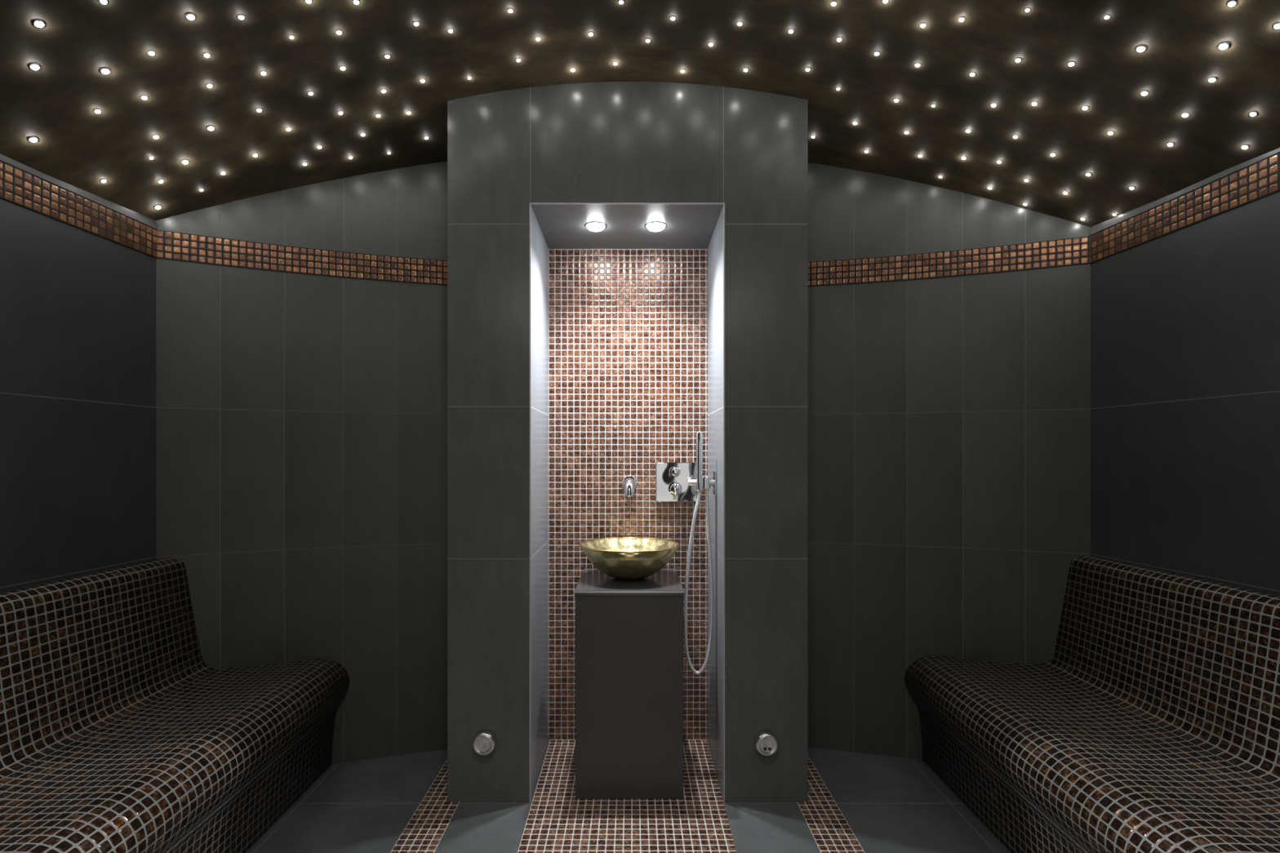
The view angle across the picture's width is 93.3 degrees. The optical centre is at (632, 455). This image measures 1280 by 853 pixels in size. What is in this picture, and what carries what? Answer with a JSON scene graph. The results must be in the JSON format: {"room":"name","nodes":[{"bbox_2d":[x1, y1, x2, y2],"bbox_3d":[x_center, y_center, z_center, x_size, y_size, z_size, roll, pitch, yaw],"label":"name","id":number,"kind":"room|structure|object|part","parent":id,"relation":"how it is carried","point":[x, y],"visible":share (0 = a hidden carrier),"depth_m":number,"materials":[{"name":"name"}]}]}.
{"room":"spa","nodes":[
{"label":"spa","id":0,"kind":"room"},
{"bbox_2d":[0,175,155,593],"bbox_3d":[-1.806,0.184,0.565,0.040,2.144,3.330,0,0,1],"label":"wall","id":1,"kind":"structure","parent":0,"point":[77,306],"depth_m":1.92,"materials":[{"name":"tile"}]},
{"bbox_2d":[0,160,156,257],"bbox_3d":[-1.784,-0.782,1.765,0.004,0.104,0.932,0,0,3],"label":"trim","id":2,"kind":"structure","parent":1,"relation":"attached to","point":[21,188],"depth_m":1.91,"materials":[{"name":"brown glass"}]},
{"bbox_2d":[0,153,157,229],"bbox_3d":[-1.783,-0.844,1.765,0.006,0.017,0.932,0,0,3],"label":"trim","id":3,"kind":"structure","parent":1,"relation":"attached to","point":[9,161],"depth_m":1.92,"materials":[{"name":"grey tile"}]},
{"bbox_2d":[155,161,447,764],"bbox_3d":[-1.186,-0.033,2.448,1.223,2.577,0.046,0,0,-19],"label":"wall","id":4,"kind":"structure","parent":0,"point":[301,419],"depth_m":2.44,"materials":[{"name":"tile"}]},
{"bbox_2d":[156,229,447,284],"bbox_3d":[-1.186,-0.782,2.446,1.224,0.104,0.050,0,0,-19],"label":"trim","id":5,"kind":"structure","parent":4,"relation":"attached to","point":[174,246],"depth_m":2.41,"materials":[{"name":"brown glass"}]},
{"bbox_2d":[447,81,808,802],"bbox_3d":[-0.018,-0.056,2.455,1.306,2.623,0.529,0,0,0],"label":"wall","id":6,"kind":"structure","parent":0,"point":[745,150],"depth_m":2.19,"materials":[{"name":"tile"}]},
{"bbox_2d":[472,728,497,755],"bbox_3d":[-0.532,1.030,2.170,0.080,0.080,0.042,0,0,0],"label":"outlet","id":7,"kind":"object","parent":6,"relation":"attached to","point":[485,740],"visible":1,"depth_m":2.15,"materials":[{"name":"silver metal"}]},
{"bbox_2d":[529,204,531,802],"bbox_3d":[-0.371,0.171,2.192,0.005,2.171,0.006,0,0,0],"label":"trim","id":8,"kind":"structure","parent":6,"relation":"attached to","point":[530,204],"depth_m":2.19,"materials":[{"name":"silver metal"}]},
{"bbox_2d":[585,222,606,231],"bbox_3d":[-0.147,-0.906,2.403,0.084,0.018,0.084,0,0,0],"label":"recessed light","id":9,"kind":"object","parent":6,"relation":"in","point":[592,226],"visible":1,"depth_m":2.38,"materials":[{"name":"metal"}]},
{"bbox_2d":[529,202,724,204],"bbox_3d":[-0.020,-0.915,2.192,0.708,0.004,0.006,0,0,0],"label":"trim","id":10,"kind":"structure","parent":6,"relation":"attached to","point":[531,203],"depth_m":2.19,"materials":[{"name":"silver metal"}]},
{"bbox_2d":[644,222,666,231],"bbox_3d":[0.092,-0.906,2.403,0.084,0.018,0.084,0,0,0],"label":"recessed light","id":11,"kind":"object","parent":6,"relation":"in","point":[651,226],"visible":1,"depth_m":2.38,"materials":[{"name":"metal"}]},
{"bbox_2d":[683,431,716,675],"bbox_3d":[0.266,0.385,2.399,0.130,0.961,0.052,0,0,0],"label":"shower","id":12,"kind":"object","parent":6,"relation":"attached to","point":[701,482],"visible":1,"depth_m":2.38,"materials":[{"name":"silver metal"}]},
{"bbox_3d":[0.327,0.108,2.400,0.008,0.095,0.050,0,0,0],"label":"wall plate","id":13,"kind":"part","parent":12,"relation":"part of","materials":[{"name":"silver metal"}]},
{"bbox_2d":[723,204,724,802],"bbox_3d":[0.332,0.171,2.192,0.005,2.171,0.006,0,0,0],"label":"trim","id":14,"kind":"structure","parent":6,"relation":"attached to","point":[723,204],"depth_m":2.19,"materials":[{"name":"silver metal"}]},
{"bbox_2d":[754,729,777,755],"bbox_3d":[0.480,1.032,2.170,0.080,0.080,0.043,0,0,0],"label":"outlet","id":15,"kind":"object","parent":6,"relation":"attached to","point":[766,743],"visible":1,"depth_m":2.15,"materials":[{"name":"silver metal"}]},
{"bbox_2d":[548,248,707,739],"bbox_3d":[-0.020,0.171,2.672,0.702,2.171,0.001,0,0,0],"label":"wall","id":16,"kind":"structure","parent":0,"point":[628,328],"depth_m":2.67,"materials":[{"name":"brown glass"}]},
{"bbox_2d":[622,475,637,497],"bbox_3d":[-0.014,0.130,2.599,0.068,0.086,0.146,0,0,0],"label":"spout","id":17,"kind":"object","parent":16,"relation":"attached to","point":[629,483],"visible":1,"depth_m":2.54,"materials":[{"name":"silver metal"}]},
{"bbox_3d":[-0.014,0.134,2.597,0.042,0.078,0.141,0,0,0],"label":"spout","id":18,"kind":"part","parent":17,"relation":"part of","materials":[{"name":"silver metal"}]},
{"bbox_2d":[655,462,697,502],"bbox_3d":[0.191,0.116,2.630,0.182,0.175,0.084,0,0,0],"label":"shower mixer","id":19,"kind":"object","parent":16,"relation":"attached to","point":[671,477],"visible":0.98,"depth_m":2.65,"materials":[{"name":"silver metal"}]},
{"bbox_3d":[0.186,0.144,2.627,0.060,0.060,0.046,0,0,0],"label":"knob","id":20,"kind":"part","parent":19,"relation":"part of","materials":[{"name":"silver metal"}]},
{"bbox_3d":[0.186,0.069,2.630,0.046,0.046,0.040,0,0,0],"label":"knob","id":21,"kind":"part","parent":19,"relation":"part of","materials":[{"name":"silver metal"}]},
{"bbox_3d":[0.184,0.166,2.601,0.010,0.041,0.027,0,0,13],"label":"lever","id":22,"kind":"part","parent":19,"relation":"part of","materials":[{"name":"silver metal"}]},
{"bbox_2d":[245,739,1010,852],"bbox_3d":[0.000,1.256,0.825,3.660,0.001,3.850,0,0,0],"label":"floor","id":23,"kind":"structure","parent":0,"point":[890,804],"depth_m":2.11,"materials":[{"name":"tile"}]},
{"bbox_2d":[0,557,349,852],"bbox_3d":[-1.487,0.817,0.700,0.651,0.879,3.560,0,0,0],"label":"tiled bench","id":24,"kind":"object","parent":23,"relation":"on","point":[117,735],"visible":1,"depth_m":1.79,"materials":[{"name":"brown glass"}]},
{"bbox_3d":[-1.701,0.595,0.615,0.223,0.436,3.390,0,0,0],"label":"backrest","id":25,"kind":"part","parent":24,"relation":"part of","materials":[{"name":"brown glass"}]},
{"bbox_3d":[-1.487,0.914,0.700,0.651,0.203,3.560,0,0,0],"label":"seat","id":26,"kind":"part","parent":24,"relation":"part of","materials":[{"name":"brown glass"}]},
{"bbox_2d":[390,760,459,852],"bbox_3d":[-0.697,1.255,0.740,0.139,0.002,3.640,0,0,0],"label":"trim","id":27,"kind":"structure","parent":23,"relation":"in","point":[425,829],"depth_m":2.07,"materials":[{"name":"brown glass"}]},
{"bbox_2d":[517,739,736,852],"bbox_3d":[-0.018,1.255,0.795,0.692,0.002,3.751,0,0,0],"label":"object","id":28,"kind":"structure","parent":23,"relation":"in","point":[557,822],"depth_m":2.09,"materials":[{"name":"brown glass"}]},
{"bbox_2d":[573,568,684,799],"bbox_3d":[-0.012,0.872,2.418,0.402,0.762,0.434,0,0,0],"label":"pedestal","id":29,"kind":"object","parent":28,"relation":"on","point":[629,633],"visible":1,"depth_m":2.21,"materials":[{"name":"stone"}]},
{"bbox_3d":[-0.012,0.501,2.419,0.400,0.020,0.432,0,0,0],"label":"plate","id":30,"kind":"part","parent":29,"relation":"part of","materials":[{"name":"stone"}]},
{"bbox_2d":[579,537,679,580],"bbox_3d":[-0.012,0.422,2.440,0.405,0.138,0.405,0,0,0],"label":"washbasin","id":31,"kind":"object","parent":29,"relation":"on","point":[628,558],"visible":1,"depth_m":2.33,"materials":[{"name":"gold metal"}]},
{"bbox_2d":[796,756,865,852],"bbox_3d":[0.664,1.255,0.740,0.139,0.002,3.640,0,0,0],"label":"trim","id":32,"kind":"structure","parent":23,"relation":"in","point":[831,832],"depth_m":2.08,"materials":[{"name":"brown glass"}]},
{"bbox_2d":[904,555,1279,852],"bbox_3d":[1.468,0.817,0.716,0.676,0.879,3.593,0,0,0],"label":"tiled bench","id":33,"kind":"object","parent":23,"relation":"on","point":[1151,724],"visible":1,"depth_m":1.78,"materials":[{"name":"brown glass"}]},
{"bbox_3d":[1.468,0.914,0.716,0.676,0.203,3.593,0,0,0],"label":"seat","id":34,"kind":"part","parent":33,"relation":"part of","materials":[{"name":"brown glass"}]},
{"bbox_3d":[1.696,0.595,0.639,0.222,0.436,3.437,0,0,0],"label":"backrest","id":35,"kind":"part","parent":33,"relation":"part of","materials":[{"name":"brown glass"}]},
{"bbox_2d":[0,0,1279,226],"bbox_3d":[0.000,-1.086,0.825,3.660,0.542,3.850,0,0,0],"label":"ceiling","id":36,"kind":"structure","parent":0,"point":[55,104],"depth_m":1.86,"materials":[{"name":"paint"}]},
{"bbox_2d":[27,136,38,142],"bbox_3d":[-1.702,-0.899,1.716,0.021,0.015,0.022,0,0,0],"label":"recessed light","id":37,"kind":"object","parent":36,"relation":"in","point":[32,139],"visible":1,"depth_m":1.71,"materials":[{"name":"metal"}]},
{"bbox_2d":[28,62,39,70],"bbox_3d":[-1.523,-0.991,1.538,0.021,0.014,0.022,0,0,0],"label":"recessed light","id":38,"kind":"object","parent":36,"relation":"in","point":[33,66],"visible":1,"depth_m":1.53,"materials":[{"name":"glass"}]},
{"bbox_2d":[32,19,44,27],"bbox_3d":[-1.425,-1.037,1.449,0.021,0.014,0.022,0,0,0],"label":"recessed light","id":39,"kind":"object","parent":36,"relation":"in","point":[39,24],"visible":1,"depth_m":1.45,"materials":[{"name":"glass"}]},
{"bbox_2d":[93,108,101,113],"bbox_3d":[-1.532,-0.987,1.729,0.016,0.011,0.017,0,0,0],"label":"recessed light","id":40,"kind":"object","parent":36,"relation":"in","point":[96,111],"visible":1,"depth_m":1.73,"materials":[{"name":"metal"}]},
{"bbox_2d":[98,0,107,4],"bbox_3d":[-1.280,-1.099,1.461,0.017,0.010,0.017,0,0,0],"label":"recessed light","id":41,"kind":"object","parent":36,"relation":"in","point":[102,2],"visible":1,"depth_m":1.46,"materials":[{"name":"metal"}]},
{"bbox_2d":[100,178,106,182],"bbox_3d":[-1.715,-0.892,1.958,0.016,0.011,0.017,0,0,0],"label":"recessed light","id":42,"kind":"object","parent":36,"relation":"in","point":[103,180],"visible":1,"depth_m":1.96,"materials":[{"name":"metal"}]},
{"bbox_2d":[99,67,110,74],"bbox_3d":[-1.422,-1.038,1.629,0.021,0.014,0.022,0,0,0],"label":"recessed light","id":43,"kind":"object","parent":36,"relation":"in","point":[104,70],"visible":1,"depth_m":1.62,"materials":[{"name":"glass"}]},
{"bbox_2d":[140,95,147,99],"bbox_3d":[-1.417,-1.040,1.754,0.016,0.011,0.017,0,0,0],"label":"recessed light","id":44,"kind":"object","parent":36,"relation":"in","point":[143,97],"visible":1,"depth_m":1.75,"materials":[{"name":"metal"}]},
{"bbox_2d":[147,50,155,55],"bbox_3d":[-1.302,-1.090,1.634,0.017,0.010,0.017,0,0,0],"label":"recessed light","id":45,"kind":"object","parent":36,"relation":"in","point":[149,52],"visible":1,"depth_m":1.63,"materials":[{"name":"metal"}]},
{"bbox_2d":[152,134,159,138],"bbox_3d":[-1.498,-1.003,1.898,0.016,0.011,0.017,0,0,0],"label":"recessed light","id":46,"kind":"object","parent":36,"relation":"in","point":[154,136],"visible":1,"depth_m":1.90,"materials":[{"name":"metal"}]},
{"bbox_2d":[154,204,161,208],"bbox_3d":[-1.708,-0.896,2.173,0.021,0.015,0.022,0,0,0],"label":"recessed light","id":47,"kind":"object","parent":36,"relation":"in","point":[157,206],"visible":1,"depth_m":2.17,"materials":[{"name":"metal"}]},
{"bbox_2d":[181,159,188,164],"bbox_3d":[-1.514,-0.995,2.044,0.021,0.014,0.022,0,0,0],"label":"recessed light","id":48,"kind":"object","parent":36,"relation":"in","point":[184,161],"visible":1,"depth_m":2.04,"materials":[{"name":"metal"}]},
{"bbox_2d":[185,13,195,20],"bbox_3d":[-1.155,-1.147,1.578,0.022,0.013,0.022,0,0,0],"label":"recessed light","id":49,"kind":"object","parent":36,"relation":"in","point":[190,16],"visible":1,"depth_m":1.57,"materials":[{"name":"glass"}]},
{"bbox_2d":[203,53,210,57],"bbox_3d":[-1.201,-1.130,1.704,0.017,0.010,0.017,0,0,0],"label":"recessed light","id":50,"kind":"object","parent":36,"relation":"in","point":[205,55],"visible":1,"depth_m":1.70,"materials":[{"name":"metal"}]},
{"bbox_2d":[206,83,213,88],"bbox_3d":[-1.263,-1.105,1.804,0.017,0.010,0.017,0,0,0],"label":"recessed light","id":51,"kind":"object","parent":36,"relation":"in","point":[208,85],"visible":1,"depth_m":1.80,"materials":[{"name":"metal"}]},
{"bbox_2d":[206,125,214,130],"bbox_3d":[-1.367,-1.062,1.957,0.022,0.014,0.022,0,0,0],"label":"recessed light","id":52,"kind":"object","parent":36,"relation":"in","point":[209,127],"visible":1,"depth_m":1.95,"materials":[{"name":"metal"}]},
{"bbox_2d":[237,14,244,19],"bbox_3d":[-1.055,-1.182,1.628,0.017,0.010,0.017,0,0,0],"label":"recessed light","id":53,"kind":"object","parent":36,"relation":"in","point":[239,16],"visible":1,"depth_m":1.62,"materials":[{"name":"glass"}]},
{"bbox_2d":[260,71,266,75],"bbox_3d":[-1.119,-1.160,1.831,0.017,0.010,0.017,0,0,0],"label":"recessed light","id":54,"kind":"object","parent":36,"relation":"in","point":[262,73],"visible":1,"depth_m":1.83,"materials":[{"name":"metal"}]},
{"bbox_2d":[335,30,342,35],"bbox_3d":[-0.861,-1.241,1.770,0.017,0.009,0.017,0,0,0],"label":"recessed light","id":55,"kind":"object","parent":36,"relation":"in","point":[338,32],"visible":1,"depth_m":1.77,"materials":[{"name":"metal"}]},
{"bbox_2d":[353,0,359,4],"bbox_3d":[-0.769,-1.264,1.683,0.017,0.009,0.017,0,0,0],"label":"recessed light","id":56,"kind":"object","parent":36,"relation":"in","point":[355,2],"visible":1,"depth_m":1.68,"materials":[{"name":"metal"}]},
{"bbox_2d":[413,21,418,26],"bbox_3d":[-0.647,-1.291,1.806,0.017,0.009,0.017,0,0,0],"label":"recessed light","id":57,"kind":"object","parent":36,"relation":"in","point":[415,23],"visible":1,"depth_m":1.80,"materials":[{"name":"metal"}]},
{"bbox_2d":[447,28,453,32],"bbox_3d":[-0.561,-1.308,1.859,0.017,0.008,0.017,0,0,0],"label":"recessed light","id":58,"kind":"object","parent":36,"relation":"in","point":[450,30],"visible":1,"depth_m":1.85,"materials":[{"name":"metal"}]},
{"bbox_2d":[507,8,513,13],"bbox_3d":[-0.367,-1.335,1.813,0.017,0.008,0.017,0,0,0],"label":"recessed light","id":59,"kind":"object","parent":36,"relation":"in","point":[509,10],"visible":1,"depth_m":1.81,"materials":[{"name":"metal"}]},
{"bbox_2d":[737,21,742,26],"bbox_3d":[0.332,-1.337,1.870,0.017,0.008,0.017,0,0,0],"label":"recessed light","id":60,"kind":"object","parent":36,"relation":"in","point":[740,23],"visible":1,"depth_m":1.87,"materials":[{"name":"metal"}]},
{"bbox_2d":[831,0,836,5],"bbox_3d":[0.579,-1.301,1.738,0.017,0.009,0.017,0,0,0],"label":"recessed light","id":61,"kind":"object","parent":36,"relation":"in","point":[833,3],"visible":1,"depth_m":1.74,"materials":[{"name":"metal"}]},
{"bbox_2d":[920,22,926,27],"bbox_3d":[0.838,-1.242,1.742,0.017,0.009,0.017,0,0,0],"label":"recessed light","id":62,"kind":"object","parent":36,"relation":"in","point":[922,24],"visible":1,"depth_m":1.74,"materials":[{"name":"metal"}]},
{"bbox_2d":[958,16,964,22],"bbox_3d":[0.919,-1.219,1.687,0.017,0.010,0.017,0,0,0],"label":"recessed light","id":63,"kind":"object","parent":36,"relation":"in","point":[962,19],"visible":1,"depth_m":1.68,"materials":[{"name":"glass"}]},
{"bbox_2d":[969,71,975,76],"bbox_3d":[1.049,-1.177,1.864,0.017,0.010,0.017,0,0,0],"label":"recessed light","id":64,"kind":"object","parent":36,"relation":"in","point":[972,73],"visible":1,"depth_m":1.86,"materials":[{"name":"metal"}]},
{"bbox_2d":[1014,57,1021,62],"bbox_3d":[1.122,-1.152,1.758,0.017,0.010,0.017,0,0,0],"label":"recessed light","id":65,"kind":"object","parent":36,"relation":"in","point":[1017,60],"visible":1,"depth_m":1.75,"materials":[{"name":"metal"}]},
{"bbox_2d":[1031,101,1037,105],"bbox_3d":[1.256,-1.101,1.887,0.017,0.010,0.017,0,0,0],"label":"recessed light","id":66,"kind":"object","parent":36,"relation":"in","point":[1034,103],"visible":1,"depth_m":1.88,"materials":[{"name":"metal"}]},
{"bbox_2d":[1067,61,1075,66],"bbox_3d":[1.239,-1.107,1.706,0.017,0.010,0.017,0,0,0],"label":"recessed light","id":67,"kind":"object","parent":36,"relation":"in","point":[1072,63],"visible":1,"depth_m":1.70,"materials":[{"name":"glass"}]},
{"bbox_2d":[1081,106,1088,110],"bbox_3d":[1.369,-1.053,1.828,0.016,0.011,0.017,0,0,0],"label":"recessed light","id":68,"kind":"object","parent":36,"relation":"in","point":[1084,108],"visible":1,"depth_m":1.82,"materials":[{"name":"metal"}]},
{"bbox_2d":[1103,14,1110,19],"bbox_3d":[1.209,-1.119,1.541,0.012,0.008,0.013,0,0,0],"label":"recessed light","id":69,"kind":"object","parent":36,"relation":"in","point":[1107,16],"visible":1,"depth_m":1.54,"materials":[{"name":"glass"}]},
{"bbox_2d":[1107,130,1114,134],"bbox_3d":[1.482,-1.001,1.872,0.016,0.011,0.017,0,0,0],"label":"recessed light","id":70,"kind":"object","parent":36,"relation":"in","point":[1110,132],"visible":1,"depth_m":1.87,"materials":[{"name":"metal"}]},
{"bbox_2d":[1135,44,1146,52],"bbox_3d":[1.334,-1.068,1.585,0.022,0.014,0.022,0,0,0],"label":"recessed light","id":71,"kind":"object","parent":36,"relation":"in","point":[1141,48],"visible":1,"depth_m":1.58,"materials":[{"name":"glass"}]},
{"bbox_2d":[1140,90,1148,95],"bbox_3d":[1.440,-1.020,1.700,0.016,0.011,0.017,0,0,0],"label":"recessed light","id":72,"kind":"object","parent":36,"relation":"in","point":[1144,92],"visible":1,"depth_m":1.70,"materials":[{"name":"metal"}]},
{"bbox_2d":[1167,142,1173,146],"bbox_3d":[1.614,-0.935,1.813,0.016,0.011,0.017,0,0,0],"label":"recessed light","id":73,"kind":"object","parent":36,"relation":"in","point":[1171,144],"visible":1,"depth_m":1.81,"materials":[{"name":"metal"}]},
{"bbox_2d":[1181,112,1189,117],"bbox_3d":[1.560,-0.963,1.706,0.016,0.011,0.017,0,0,0],"label":"recessed light","id":74,"kind":"object","parent":36,"relation":"in","point":[1184,114],"visible":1,"depth_m":1.70,"materials":[{"name":"metal"}]},
{"bbox_2d":[1208,76,1216,82],"bbox_3d":[1.516,-0.984,1.580,0.016,0.011,0.017,0,0,0],"label":"recessed light","id":75,"kind":"object","parent":36,"relation":"in","point":[1212,79],"visible":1,"depth_m":1.58,"materials":[{"name":"metal"}]},
{"bbox_2d":[1217,42,1230,49],"bbox_3d":[1.459,-1.012,1.491,0.021,0.014,0.022,0,0,0],"label":"recessed light","id":76,"kind":"object","parent":36,"relation":"in","point":[1223,46],"visible":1,"depth_m":1.49,"materials":[{"name":"glass"}]},
{"bbox_2d":[1226,0,1236,6],"bbox_3d":[1.385,-1.046,1.396,0.016,0.011,0.017,0,0,0],"label":"recessed light","id":77,"kind":"object","parent":36,"relation":"in","point":[1231,3],"visible":1,"depth_m":1.39,"materials":[{"name":"glass"}]},
{"bbox_2d":[1240,144,1248,149],"bbox_3d":[1.730,-0.873,1.707,0.016,0.011,0.017,0,0,0],"label":"recessed light","id":78,"kind":"object","parent":36,"relation":"in","point":[1243,147],"visible":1,"depth_m":1.70,"materials":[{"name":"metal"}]},
{"bbox_2d":[1248,111,1257,116],"bbox_3d":[1.656,-0.913,1.613,0.016,0.011,0.017,0,0,0],"label":"recessed light","id":79,"kind":"object","parent":36,"relation":"in","point":[1251,113],"visible":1,"depth_m":1.61,"materials":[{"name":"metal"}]},
{"bbox_2d":[1273,22,1279,29],"bbox_3d":[1.494,-0.995,1.398,0.016,0.011,0.017,0,0,0],"label":"recessed light","id":80,"kind":"object","parent":36,"relation":"in","point":[1276,26],"visible":1,"depth_m":1.40,"materials":[{"name":"glass"}]},
{"bbox_2d":[808,162,1090,759],"bbox_3d":[1.155,-0.035,2.485,1.226,2.581,0.042,0,0,16],"label":"wall","id":81,"kind":"structure","parent":0,"point":[949,417],"depth_m":2.49,"materials":[{"name":"tile"}]},
{"bbox_2d":[808,235,1089,286],"bbox_3d":[1.155,-0.782,2.483,1.228,0.104,0.046,0,0,16],"label":"trim","id":82,"kind":"structure","parent":81,"relation":"attached to","point":[1074,251],"depth_m":2.46,"materials":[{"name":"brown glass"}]},
{"bbox_2d":[1090,191,1279,596],"bbox_3d":[1.797,0.184,0.597,0.049,2.144,3.394,0,0,-1],"label":"wall","id":83,"kind":"structure","parent":0,"point":[1185,322],"depth_m":1.90,"materials":[{"name":"tile"}]},
{"bbox_2d":[1088,147,1279,235],"bbox_3d":[1.770,-0.844,1.797,0.006,0.017,0.997,0,0,-4],"label":"trim","id":84,"kind":"structure","parent":83,"relation":"attached to","point":[1247,163],"depth_m":1.92,"materials":[{"name":"grey tile"}]},
{"bbox_2d":[1089,152,1279,263],"bbox_3d":[1.771,-0.782,1.797,0.004,0.104,0.996,0,0,-4],"label":"trim","id":85,"kind":"structure","parent":83,"relation":"attached to","point":[1261,179],"depth_m":1.90,"materials":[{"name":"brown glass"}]}
]}

